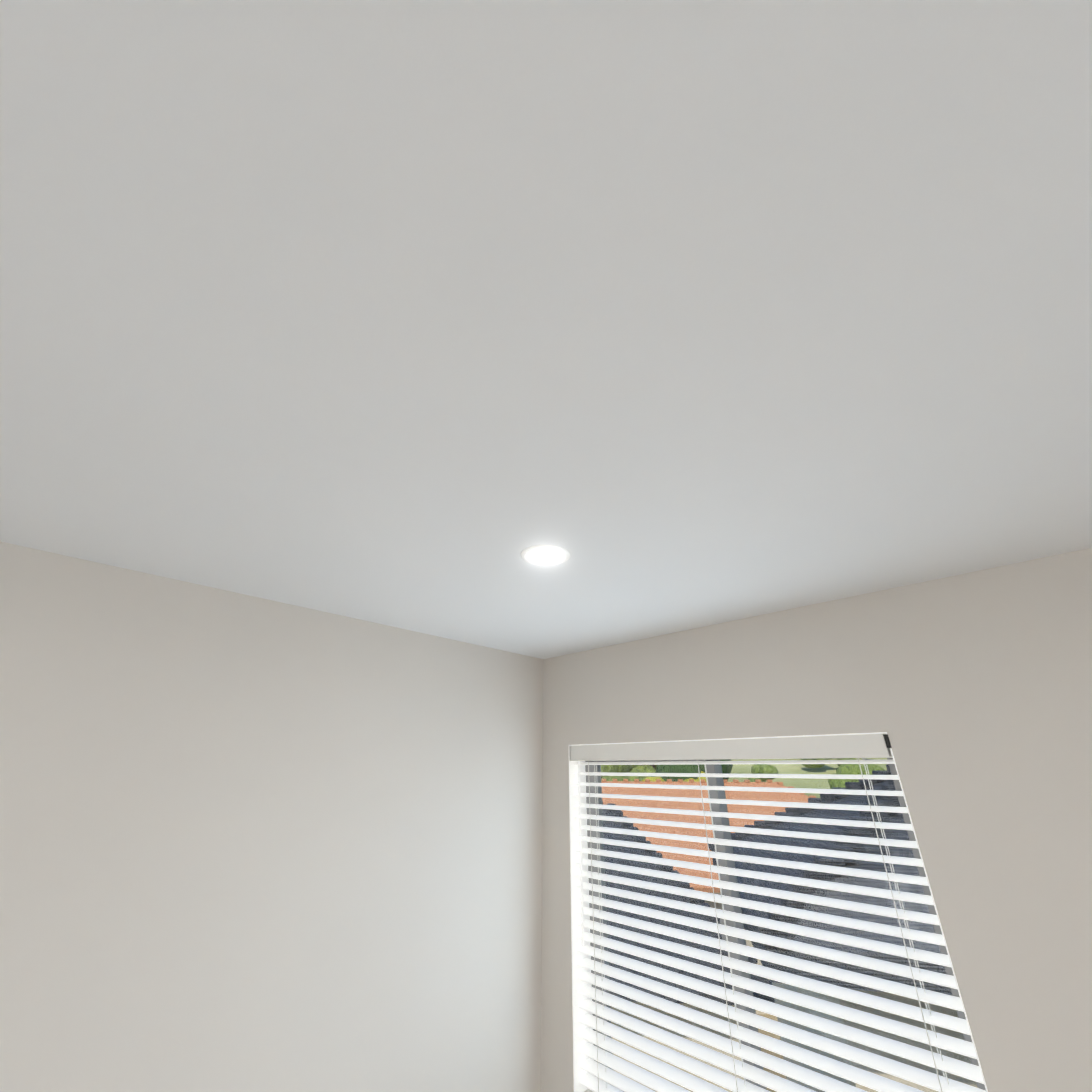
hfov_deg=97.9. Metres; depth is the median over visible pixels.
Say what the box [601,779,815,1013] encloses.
house
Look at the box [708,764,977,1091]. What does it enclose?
house
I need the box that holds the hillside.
[728,758,886,797]
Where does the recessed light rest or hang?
in the ceiling
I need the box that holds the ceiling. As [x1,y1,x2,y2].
[0,0,1091,658]
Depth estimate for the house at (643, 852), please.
6.69 m
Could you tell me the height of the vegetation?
15.416 m
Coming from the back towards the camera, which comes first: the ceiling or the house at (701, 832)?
the house at (701, 832)
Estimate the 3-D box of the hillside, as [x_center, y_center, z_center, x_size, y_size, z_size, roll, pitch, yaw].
[12.088,32.022,73.521,150.004,14.676,90.003,-3,-25,8]
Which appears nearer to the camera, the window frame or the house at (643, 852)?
the window frame
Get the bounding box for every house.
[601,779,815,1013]
[602,801,774,1091]
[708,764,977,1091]
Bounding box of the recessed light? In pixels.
[521,545,569,565]
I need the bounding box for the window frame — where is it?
[569,732,987,1091]
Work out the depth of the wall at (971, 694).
1.21 m
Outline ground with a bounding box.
[757,1014,786,1091]
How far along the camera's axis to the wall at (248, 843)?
1.31 m
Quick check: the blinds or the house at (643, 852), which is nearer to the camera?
the blinds
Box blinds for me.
[569,733,985,1091]
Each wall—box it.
[0,541,543,1091]
[541,548,1091,1091]
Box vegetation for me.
[601,758,884,788]

